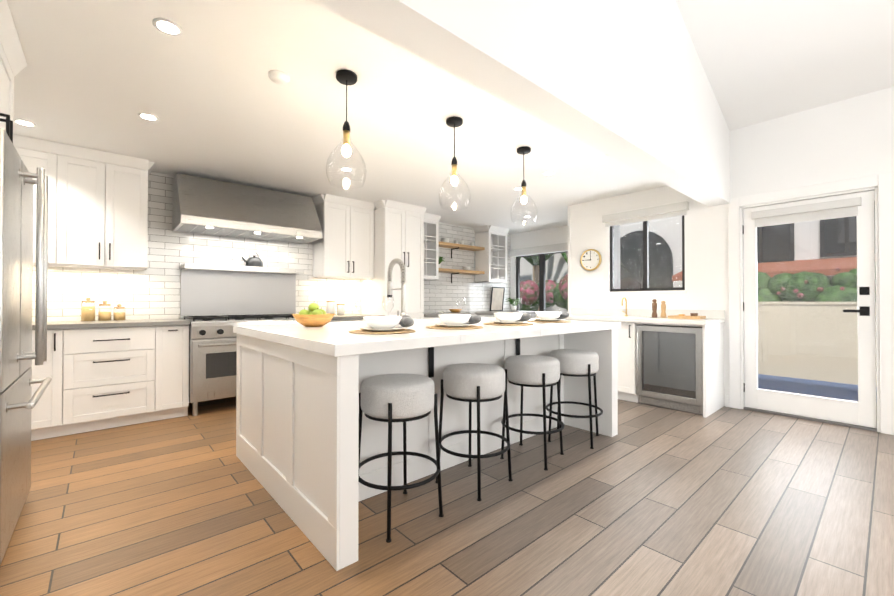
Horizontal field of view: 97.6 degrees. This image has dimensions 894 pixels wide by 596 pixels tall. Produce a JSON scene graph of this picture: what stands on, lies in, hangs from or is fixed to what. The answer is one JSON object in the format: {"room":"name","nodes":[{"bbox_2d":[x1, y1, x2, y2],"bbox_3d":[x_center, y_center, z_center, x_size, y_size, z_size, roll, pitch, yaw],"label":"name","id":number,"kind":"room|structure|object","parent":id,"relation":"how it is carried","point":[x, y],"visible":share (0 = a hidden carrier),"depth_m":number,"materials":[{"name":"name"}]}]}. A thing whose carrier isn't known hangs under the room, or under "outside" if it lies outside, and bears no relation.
{"room":"kitchen","nodes":[
{"label":"kitchen","id":0,"kind":"room"},
{"bbox_2d":[0,12,19,142],"bbox_3d":[-2.390,-1.005,1.595,0.737,0.646,0.928,0,-1,-41],"label":"upper cabinet","id":1,"kind":"object","parent":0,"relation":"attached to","point":[13,63],"depth_m":1.99,"materials":[{"name":"white paint"}]},
{"bbox_2d":[7,0,666,233],"bbox_3d":[-0.212,-1.361,4.062,7.270,0.100,3.750,0,-1,-41],"label":"ceiling","id":2,"kind":"structure","parent":0,"point":[99,75],"depth_m":2.79,"materials":[{"name":"white paint"}]},
{"bbox_2d":[13,119,36,126],"bbox_3d":[-3.180,-1.317,2.945,0.124,0.006,0.124,0,-1,-41],"label":"recessed light","id":3,"kind":"object","parent":2,"relation":"in","point":[24,122],"visible":0.96,"depth_m":2.94,"materials":[{"name":"beige"}]},
{"bbox_2d":[138,112,158,120],"bbox_3d":[-2.173,-1.318,2.846,0.124,0.006,0.124,0,-1,-41],"label":"recessed light","id":4,"kind":"object","parent":2,"relation":"in","point":[147,116],"visible":1,"depth_m":2.84,"materials":[{"name":"beige"}]},
{"bbox_2d":[152,18,182,35],"bbox_3d":[-1.367,-1.326,1.917,0.124,0.006,0.124,0,-1,-41],"label":"recessed light","id":5,"kind":"object","parent":2,"relation":"in","point":[167,26],"visible":1,"depth_m":1.91,"materials":[{"name":"beige"}]},
{"bbox_2d":[268,70,289,84],"bbox_3d":[-1.001,-1.310,2.333,0.120,0.029,0.120,0,-1,-41],"label":"smoke detector","id":6,"kind":"object","parent":2,"relation":"attached to","point":[279,77],"visible":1,"depth_m":2.31,"materials":[{"name":"white paint"}]},
{"bbox_2d":[340,167,351,171],"bbox_3d":[-1.025,-1.308,3.979,0.124,0.006,0.124,0,-1,-41],"label":"recessed light","id":7,"kind":"object","parent":2,"relation":"in","point":[347,169],"depth_m":3.97,"materials":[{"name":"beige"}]},
{"bbox_2d":[326,70,366,187],"bbox_3d":[-0.598,-1.000,2.326,0.236,0.648,0.236,0,-1,-41],"label":"pendant light","id":8,"kind":"object","parent":2,"relation":"hanging from","point":[346,77],"visible":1,"depth_m":2.31,"materials":[{"name":"clear glass"}]},
{"bbox_2d":[439,116,469,209],"bbox_3d":[0.055,-0.995,2.902,0.236,0.648,0.236,0,-1,-41],"label":"pendant light","id":9,"kind":"object","parent":2,"relation":"hanging from","point":[454,121],"visible":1,"depth_m":2.89,"materials":[{"name":"clear glass"}]},
{"bbox_2d":[510,146,537,224],"bbox_3d":[0.678,-0.990,3.451,0.236,0.648,0.236,0,-1,-41],"label":"pendant light","id":10,"kind":"object","parent":2,"relation":"hanging from","point":[523,150],"visible":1,"depth_m":3.44,"materials":[{"name":"clear glass"}]},
{"bbox_2d":[0,388,893,595],"bbox_3d":[1.243,1.150,2.390,7.510,0.050,8.390,0,-1,-41],"label":"floor","id":11,"kind":"structure","parent":0,"point":[648,500],"depth_m":1.98,"materials":[{"name":"brown wood"}]},
{"bbox_2d":[0,128,51,564],"bbox_3d":[-2.313,0.225,1.637,0.884,1.785,0.898,0,-1,-41],"label":"refrigerator","id":12,"kind":"object","parent":11,"relation":"on","point":[18,401],"visible":1,"depth_m":1.81,"materials":[{"name":"silver metal"}]},
{"bbox_2d":[30,331,65,440],"bbox_3d":[-3.504,0.692,3.219,0.520,0.880,0.620,0,-1,-41],"label":"base cabinet","id":13,"kind":"object","parent":11,"relation":"on","point":[48,416],"depth_m":3.12,"materials":[{"name":"white paint"}]},
{"bbox_2d":[66,327,165,434],"bbox_3d":[-3.086,0.695,3.587,0.713,0.880,0.620,0,-1,-41],"label":"base cabinet","id":14,"kind":"object","parent":11,"relation":"on","point":[108,374],"depth_m":3.38,"materials":[{"name":"white paint"}]},
{"bbox_2d":[32,319,189,330],"bbox_3d":[-3.305,0.233,3.379,1.738,0.040,0.648,0,-1,-41],"label":"countertop","id":15,"kind":"structure","parent":14,"relation":"on","point":[65,325],"depth_m":3.41,"materials":[{"name":"white stone"}]},
{"bbox_2d":[81,298,95,321],"bbox_3d":[-3.295,0.105,3.592,0.100,0.218,0.100,0,-1,-41],"label":"jar","id":16,"kind":"object","parent":15,"relation":"on","point":[88,313],"visible":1,"depth_m":3.56,"materials":[{"name":"clear glass"}]},
{"bbox_2d":[98,301,111,320],"bbox_3d":[-3.215,0.121,3.675,0.096,0.188,0.096,0,-1,-41],"label":"jar","id":17,"kind":"object","parent":15,"relation":"on","point":[105,316],"visible":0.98,"depth_m":3.65,"materials":[{"name":"clear glass"}]},
{"bbox_2d":[113,304,125,320],"bbox_3d":[-3.130,0.136,3.737,0.092,0.158,0.092,0,-1,-41],"label":"jar","id":18,"kind":"object","parent":15,"relation":"on","point":[119,315],"visible":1,"depth_m":3.72,"materials":[{"name":"clear glass"}]},
{"bbox_2d":[166,327,188,418],"bbox_3d":[-2.760,0.697,3.874,0.262,0.880,0.620,0,-1,-41],"label":"base cabinet","id":19,"kind":"object","parent":11,"relation":"on","point":[177,338],"depth_m":3.68,"materials":[{"name":"white paint"}]},
{"bbox_2d":[180,263,303,415],"bbox_3d":[-2.156,0.391,4.322,1.226,1.500,0.749,0,-1,-41],"label":"range","id":20,"kind":"object","parent":11,"relation":"on","point":[218,302],"visible":0.71,"depth_m":4.26,"materials":[{"name":"silver metal"}]},
{"bbox_2d":[242,251,262,266],"bbox_3d":[-2.257,-0.449,4.524,0.190,0.202,0.251,0,-1,29],"label":"kettle","id":21,"kind":"object","parent":20,"relation":"on","point":[254,261],"visible":0.81,"depth_m":4.49,"materials":[{"name":"grey metal"}]},
{"bbox_2d":[330,314,384,321],"bbox_3d":[-1.370,0.688,5.073,0.930,0.920,0.660,0,-1,-41],"label":"base cabinet","id":22,"kind":"object","parent":11,"relation":"on","point":[347,317],"visible":0.02,"depth_m":4.85,"materials":[{"name":"white paint"}]},
{"bbox_2d":[326,301,334,313],"bbox_3d":[-1.525,0.130,5.138,0.116,0.194,0.116,0,-1,-41],"label":"canister","id":23,"kind":"object","parent":22,"relation":"on","point":[330,307],"visible":0.88,"depth_m":5.09,"materials":[{"name":"white ceramic"}]},
{"bbox_2d":[337,304,344,314],"bbox_3d":[-1.426,0.151,5.252,0.106,0.154,0.106,0,-1,-41],"label":"canister","id":24,"kind":"object","parent":22,"relation":"on","point":[340,309],"visible":0.98,"depth_m":5.21,"materials":[{"name":"white ceramic"}]},
{"bbox_2d":[362,200,425,318],"bbox_3d":[-0.764,-0.070,5.607,0.753,2.446,0.669,0,-1,-41],"label":"tall cabinet","id":25,"kind":"object","parent":11,"relation":"on","point":[398,230],"visible":0.54,"depth_m":5.37,"materials":[{"name":"white paint"}]},
{"bbox_2d":[358,374,443,542],"bbox_3d":[-0.254,0.771,2.027,0.440,0.700,0.440,0,-1,-41],"label":"stool","id":26,"kind":"object","parent":11,"relation":"on","point":[391,398],"visible":0.98,"depth_m":1.89,"materials":[{"name":"fabric"}]},
{"bbox_2d":[236,329,617,570],"bbox_3d":[-0.059,0.690,3.039,2.490,0.880,1.638,0,-1,-41],"label":"kitchen island","id":27,"kind":"object","parent":11,"relation":"on","point":[298,388],"depth_m":2.29,"materials":[{"name":"white wood"}]},
{"bbox_2d":[233,322,460,356],"bbox_3d":[-0.733,0.220,2.424,0.700,0.050,1.640,0,-1,-41],"label":"island countertop","id":28,"kind":"structure","parent":27,"relation":"on","point":[333,339],"depth_m":1.94,"materials":[{"name":"white stone"}]},
{"bbox_2d":[292,301,334,326],"bbox_3d":[-0.926,0.109,2.720,0.284,0.176,0.284,0,-1,-41],"label":"fruit bowl","id":29,"kind":"object","parent":28,"relation":"on","point":[313,315],"visible":1,"depth_m":2.65,"materials":[{"name":"brown wood"}]},
{"bbox_2d":[355,296,366,324],"bbox_3d":[-0.578,0.091,2.627,0.080,0.210,0.080,0,-1,-41],"label":"wine glass","id":30,"kind":"object","parent":28,"relation":"on","point":[364,305],"visible":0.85,"depth_m":2.63,"materials":[{"name":"clear glass"}]},
{"bbox_2d":[348,315,414,333],"bbox_3d":[-0.369,0.146,2.239,0.380,0.093,0.380,0,-1,-41],"label":"place setting","id":31,"kind":"object","parent":28,"relation":"on","point":[381,324],"visible":1,"depth_m":2.17,"materials":[{"name":"white ceramic"}]},
{"bbox_2d":[341,321,540,344],"bbox_3d":[-0.207,0.224,2.886,0.700,0.050,1.640,0,-1,-41],"label":"island countertop","id":32,"kind":"structure","parent":27,"relation":"on","point":[488,332],"depth_m":2.37,"materials":[{"name":"white stone"}]},
{"bbox_2d":[382,296,393,312],"bbox_3d":[-0.404,0.091,2.687,0.080,0.210,0.080,0,-1,-41],"label":"wine glass","id":33,"kind":"object","parent":32,"relation":"on","point":[388,304],"visible":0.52,"depth_m":2.69,"materials":[{"name":"clear glass"}]},
{"bbox_2d":[387,258,405,315],"bbox_3d":[-0.402,-0.058,3.109,0.060,0.516,0.247,0,-1,-41],"label":"island faucet","id":34,"kind":"object","parent":32,"relation":"on","point":[393,262],"visible":0.92,"depth_m":3.06,"materials":[{"name":"silver metal"}]},
{"bbox_2d":[426,313,482,328],"bbox_3d":[0.051,0.149,2.595,0.380,0.093,0.380,0,-1,-41],"label":"place setting","id":35,"kind":"object","parent":32,"relation":"on","point":[454,321],"visible":1,"depth_m":2.52,"materials":[{"name":"white ceramic"}]},
{"bbox_2d":[413,317,620,336],"bbox_3d":[0.479,0.229,3.491,1.130,0.050,1.640,0,-1,-41],"label":"island countertop","id":36,"kind":"structure","parent":27,"relation":"on","point":[547,329],"depth_m":2.94,"materials":[{"name":"white stone"}]},
{"bbox_2d":[483,312,533,325],"bbox_3d":[0.463,0.152,2.958,0.380,0.093,0.380,0,-1,-41],"label":"place setting","id":37,"kind":"object","parent":36,"relation":"on","point":[512,319],"visible":1,"depth_m":2.88,"materials":[{"name":"white ceramic"}]},
{"bbox_2d":[527,311,571,322],"bbox_3d":[0.871,0.155,3.358,0.380,0.093,0.380,0,-1,-41],"label":"place setting","id":38,"kind":"object","parent":36,"relation":"on","point":[552,316],"visible":1,"depth_m":3.28,"materials":[{"name":"white ceramic"}]},
{"bbox_2d":[435,363,512,500],"bbox_3d":[0.166,0.774,2.398,0.440,0.700,0.440,0,-1,-41],"label":"stool","id":39,"kind":"object","parent":11,"relation":"on","point":[470,383],"visible":0.98,"depth_m":2.26,"materials":[{"name":"fabric"}]},
{"bbox_2d":[423,311,535,318],"bbox_3d":[0.489,0.702,6.712,2.685,0.920,0.660,0,-1,-41],"label":"base cabinet","id":40,"kind":"object","parent":11,"relation":"on","point":[479,313],"visible":0.02,"depth_m":6.47,"materials":[{"name":"white paint"}]},
{"bbox_2d":[449,309,461,312],"bbox_3d":[0.141,0.212,6.499,0.232,0.055,0.232,0,-1,-41],"label":"bowl","id":41,"kind":"object","parent":40,"relation":"on","point":[455,310],"visible":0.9,"depth_m":6.42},
{"bbox_2d":[490,287,504,310],"bbox_3d":[0.970,0.021,7.526,0.360,0.459,0.076,0,-1,-41],"label":"art print","id":42,"kind":"object","parent":40,"relation":"on","point":[497,299],"visible":0.94,"depth_m":7.53,"materials":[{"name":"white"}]},
{"bbox_2d":[506,298,520,310],"bbox_3d":[1.284,0.117,7.505,0.269,0.261,0.221,0,-1,-41],"label":"potted plant","id":43,"kind":"object","parent":40,"relation":"on","point":[513,307],"visible":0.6,"depth_m":7.45,"materials":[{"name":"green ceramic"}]},
{"bbox_2d":[500,355,564,470],"bbox_3d":[0.609,0.777,2.788,0.440,0.700,0.440,0,-1,-41],"label":"stool","id":44,"kind":"object","parent":11,"relation":"on","point":[543,372],"visible":0.96,"depth_m":2.65,"materials":[{"name":"fabric"}]},
{"bbox_2d":[546,349,602,448],"bbox_3d":[1.021,0.780,3.151,0.440,0.700,0.440,0,-1,-41],"label":"stool","id":45,"kind":"object","parent":11,"relation":"on","point":[578,363],"visible":0.92,"depth_m":3.00,"materials":[{"name":"fabric"}]},
{"bbox_2d":[576,320,603,321],"bbox_3d":[1.824,0.706,4.897,0.620,0.880,0.581,0,-1,-41],"label":"base cabinet","id":46,"kind":"object","parent":11,"relation":"on","point":[576,320],"depth_m":4.55,"materials":[{"name":"white paint"}]},
{"bbox_2d":[604,320,659,402],"bbox_3d":[2.095,0.704,4.589,0.620,0.880,0.481,0,-1,-41],"label":"base cabinet","id":47,"kind":"object","parent":11,"relation":"on","point":[626,335],"depth_m":4.28,"materials":[{"name":"white paint"}]},
{"bbox_2d":[564,316,723,323],"bbox_3d":[2.090,0.244,4.578,0.648,0.040,1.800,0,-1,-41],"label":"countertop","id":48,"kind":"structure","parent":47,"relation":"on","point":[623,319],"depth_m":4.19,"materials":[{"name":"white stone"}]},
{"bbox_2d":[621,297,627,315],"bbox_3d":[2.151,0.107,4.774,0.141,0.234,0.073,0,-1,-41],"label":"bar faucet","id":49,"kind":"object","parent":48,"relation":"on","point":[623,298],"visible":1,"depth_m":4.79,"materials":[{"name":"gold metal"}]},
{"bbox_2d":[652,299,656,317],"bbox_3d":[2.356,0.116,4.441,0.060,0.210,0.060,0,-1,-41],"label":"pepper mill","id":50,"kind":"object","parent":48,"relation":"on","point":[654,308],"visible":1,"depth_m":4.42,"materials":[{"name":"brown wood"}]},
{"bbox_2d":[660,301,665,317],"bbox_3d":[2.423,0.126,4.380,0.060,0.190,0.060,0,-1,-41],"label":"pepper mill","id":51,"kind":"object","parent":48,"relation":"on","point":[663,310],"visible":1,"depth_m":4.36,"materials":[{"name":"brown wood"}]},
{"bbox_2d":[668,313,705,318],"bbox_3d":[2.543,0.189,4.152,0.200,0.060,0.300,0,-1,-41],"label":"tray","id":52,"kind":"object","parent":48,"relation":"on","point":[691,316],"visible":1,"depth_m":4.08,"materials":[{"name":"brown wood"}]},
{"bbox_2d":[636,324,702,414],"bbox_3d":[2.427,0.716,4.140,0.621,0.845,0.615,0,-1,-41],"label":"wine cooler","id":53,"kind":"object","parent":11,"relation":"on","point":[669,366],"visible":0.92,"depth_m":3.97,"materials":[{"name":"silver metal"}]},
{"bbox_2d":[310,0,729,206],"bbox_3d":[0.632,-2.592,2.185,6.040,3.170,0.200,0,-1,-41],"label":"ceiling beam","id":54,"kind":"structure","parent":0,"point":[626,82],"depth_m":2.26,"materials":[{"name":"white paint"}]},
{"bbox_2d":[511,225,619,310],"bbox_3d":[1.998,-0.109,7.133,0.120,2.550,2.290,0,-1,-41],"label":"wall","id":55,"kind":"structure","parent":0,"point":[550,236],"depth_m":7.35,"materials":[{"name":"white paint"}]},
{"bbox_2d":[509,242,567,310],"bbox_3d":[1.751,0.102,7.320,0.180,2.130,1.360,0,-1,-41],"label":"door","id":56,"kind":"structure","parent":55,"relation":"in","point":[543,251],"depth_m":7.34,"materials":[{"name":"black"}]},
{"bbox_2d":[614,225,616,288],"bbox_3d":[2.242,-0.120,5.902,1.080,2.550,0.120,0,-1,-41],"label":"wall","id":57,"kind":"structure","parent":0,"point":[615,240],"depth_m":6.21,"materials":[{"name":"white paint"}]},
{"bbox_2d":[571,87,893,405],"bbox_3d":[3.809,-0.343,3.219,0.120,2.950,6.220,0,-1,-41],"label":"wall","id":58,"kind":"structure","parent":0,"point":[850,138],"depth_m":4.02,"materials":[{"name":"white paint"}]},
{"bbox_2d":[568,206,570,314],"bbox_3d":[1.718,-0.072,5.489,0.011,2.448,0.044,0,-1,-41],"label":"trim","id":59,"kind":"structure","parent":58,"relation":"attached to","point":[569,259],"depth_m":5.49,"materials":[{"name":"white paint"}]},
{"bbox_2d":[580,249,601,270],"bbox_3d":[1.923,-0.511,5.238,0.036,0.290,0.290,0,-1,-41],"label":"clock","id":60,"kind":"object","parent":58,"relation":"attached to","point":[590,259],"visible":1,"depth_m":5.23,"materials":[{"name":"gold metal"}]},
{"bbox_2d":[602,201,688,293],"bbox_3d":[2.389,-0.562,4.742,0.150,1.015,0.980,0,-1,-41],"label":"window","id":61,"kind":"structure","parent":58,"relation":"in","point":[645,216],"depth_m":4.75,"materials":[{"name":"black"}]},
{"bbox_2d":[572,308,723,319],"bbox_3d":[2.327,0.180,4.788,0.015,0.090,1.800,0,-1,-41],"label":"backsplash","id":62,"kind":"structure","parent":58,"relation":"attached to","point":[710,314],"depth_m":4.76,"materials":[{"name":"white stone"}]},
{"bbox_2d":[725,394,728,406],"bbox_3d":[4.329,1.061,2.515,0.015,0.130,4.255,0,-1,-41],"label":"baseboard","id":63,"kind":"structure","parent":58,"relation":"attached to","point":[726,400],"depth_m":4.09,"materials":[{"name":"white paint"}]},
{"bbox_2d":[742,190,875,427],"bbox_3d":[3.348,0.097,3.683,0.102,2.034,0.924,0,-1,-41],"label":"patio door","id":64,"kind":"structure","parent":58,"relation":"in","point":[862,410],"depth_m":3.59,"materials":[{"name":"white paint"}]},
{"bbox_2d":[728,172,893,434],"bbox_3d":[3.384,0.049,3.708,0.168,2.175,1.150,0,-1,-41],"label":"door frame","id":65,"kind":"structure","parent":58,"relation":"attached to","point":[883,189],"depth_m":3.40,"materials":[{"name":"white paint"}]},
{"bbox_2d":[675,0,893,130],"bbox_3d":[2.124,-2.949,0.496,6.280,2.424,4.330,0,-1,-41],"label":"ceiling","id":66,"kind":"structure","parent":0,"point":[763,60],"depth_m":3.20,"materials":[{"name":"white paint"}]},
{"bbox_3d":[-1.492,-0.123,5.503,7.510,2.550,0.120,0,-1,-41],"label":"wall","id":67,"kind":"structure","parent":0,"visible":0},
{"bbox_2d":[13,134,68,266],"bbox_3d":[-3.653,-0.801,3.281,0.680,1.026,0.350,0,-1,-41],"label":"upper cabinet","id":68,"kind":"object","parent":67,"relation":"attached to","point":[53,157],"depth_m":3.32,"materials":[{"name":"white paint"}]},
{"bbox_2d":[69,146,148,269],"bbox_3d":[-3.233,-0.798,3.651,0.681,1.026,0.350,0,-1,-41],"label":"upper cabinet","id":69,"kind":"object","parent":67,"relation":"attached to","point":[97,209],"depth_m":3.55,"materials":[{"name":"white paint"}]},
{"bbox_2d":[172,173,322,243],"bbox_3d":[-2.193,-0.978,4.393,1.400,0.561,0.614,0,-1,-41],"label":"range hood","id":70,"kind":"object","parent":67,"relation":"attached to","point":[201,205],"visible":0.98,"depth_m":4.19,"materials":[{"name":"silver metal"}]},
{"bbox_2d":[32,171,510,321],"bbox_3d":[-1.450,-0.504,5.459,7.270,1.590,0.006,0,-1,-41],"label":"wall tile","id":71,"kind":"structure","parent":67,"relation":"attached to","point":[152,290],"depth_m":4.24,"materials":[{"name":"white tile"}]},
{"bbox_2d":[313,194,374,278],"bbox_3d":[-1.391,-0.784,5.241,0.764,1.026,0.399,0,-1,-41],"label":"upper cabinet","id":72,"kind":"object","parent":67,"relation":"attached to","point":[343,247],"visible":0.98,"depth_m":5.11,"materials":[{"name":"white paint"}]},
{"bbox_2d":[424,213,440,279],"bbox_3d":[-0.398,-0.791,6.116,0.550,0.996,0.400,0,-1,-41],"label":"upper cabinet","id":73,"kind":"object","parent":67,"relation":"attached to","point":[431,246],"visible":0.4,"depth_m":6.15,"materials":[{"name":"white paint"}]},
{"bbox_2d":[439,268,484,282],"bbox_3d":[0.158,-0.368,6.702,1.152,0.220,0.250,0,-1,-41],"label":"oak shelf","id":74,"kind":"object","parent":67,"relation":"attached to","point":[451,271],"visible":0.79,"depth_m":6.65,"materials":[{"name":"brown wood"}]},
{"bbox_2d":[439,257,444,267],"bbox_3d":[-0.133,-0.584,6.467,0.202,0.205,0.221,0,-1,-41],"label":"potted plant","id":75,"kind":"object","parent":74,"relation":"on","point":[440,260],"visible":0.56,"depth_m":6.45,"materials":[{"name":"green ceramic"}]},
{"bbox_2d":[439,241,484,257],"bbox_3d":[0.158,-0.798,6.706,1.152,0.220,0.250,0,-1,-41],"label":"oak shelf","id":76,"kind":"object","parent":67,"relation":"attached to","point":[458,246],"visible":0.77,"depth_m":6.68,"materials":[{"name":"brown wood"}]},
{"bbox_2d":[441,238,449,242],"bbox_3d":[-0.027,-0.955,6.548,0.150,0.089,0.150,0,-1,-41],"label":"bowl","id":77,"kind":"object","parent":76,"relation":"on","point":[445,239],"visible":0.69,"depth_m":6.49,"materials":[{"name":"white ceramic"}]},
{"bbox_2d":[473,225,508,282],"bbox_3d":[0.831,-0.782,7.199,0.599,0.996,0.400,0,-1,-41],"label":"upper cabinet","id":78,"kind":"object","parent":67,"relation":"attached to","point":[491,260],"visible":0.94,"depth_m":7.11,"materials":[{"name":"white paint"}]},
{"label":"outside","id":79,"kind":"structure","parent":0,"visible":0},
{"bbox_3d":[14.259,1.363,17.762,34.810,0.030,32.000,0,-1,-41],"label":"ground","id":80,"kind":"structure","parent":79,"visible":0},
{"bbox_2d":[520,253,567,317],"bbox_3d":[3.033,-0.242,12.457,3.914,3.089,4.304,0,-1,-41],"label":"shrubs","id":81,"kind":"object","parent":80,"relation":"on","point":[525,288],"depth_m":11.04,"materials":[{"name":"green plant"}]},
{"bbox_2d":[520,192,874,311],"bbox_3d":[7.610,-2.659,10.603,5.300,7.890,26.000,0,-1,-41],"label":"building","id":82,"kind":"structure","parent":80,"relation":"on","point":[795,253],"depth_m":8.90,"materials":[{"name":"white paint"}]},
{"bbox_2d":[757,268,875,301],"bbox_3d":[6.930,0.276,4.982,1.120,1.923,7.046,0,-1,-41],"label":"hedge","id":83,"kind":"object","parent":80,"relation":"on","point":[850,290],"depth_m":6.03,"materials":[{"name":"green plant"}]},
{"bbox_2d":[758,374,876,403],"bbox_3d":[5.186,1.196,3.747,2.659,0.060,6.970,0,-1,-41],"label":"patio","id":84,"kind":"structure","parent":80,"relation":"on","point":[782,382],"depth_m":5.15,"materials":[{"name":"paint"}]},
{"bbox_2d":[758,302,876,386],"bbox_3d":[6.251,0.640,4.690,0.220,1.190,6.970,0,-1,-41],"label":"wall","id":85,"kind":"structure","parent":80,"relation":"on","point":[788,347],"depth_m":5.68,"materials":[{"name":"beige paint"}]}
]}

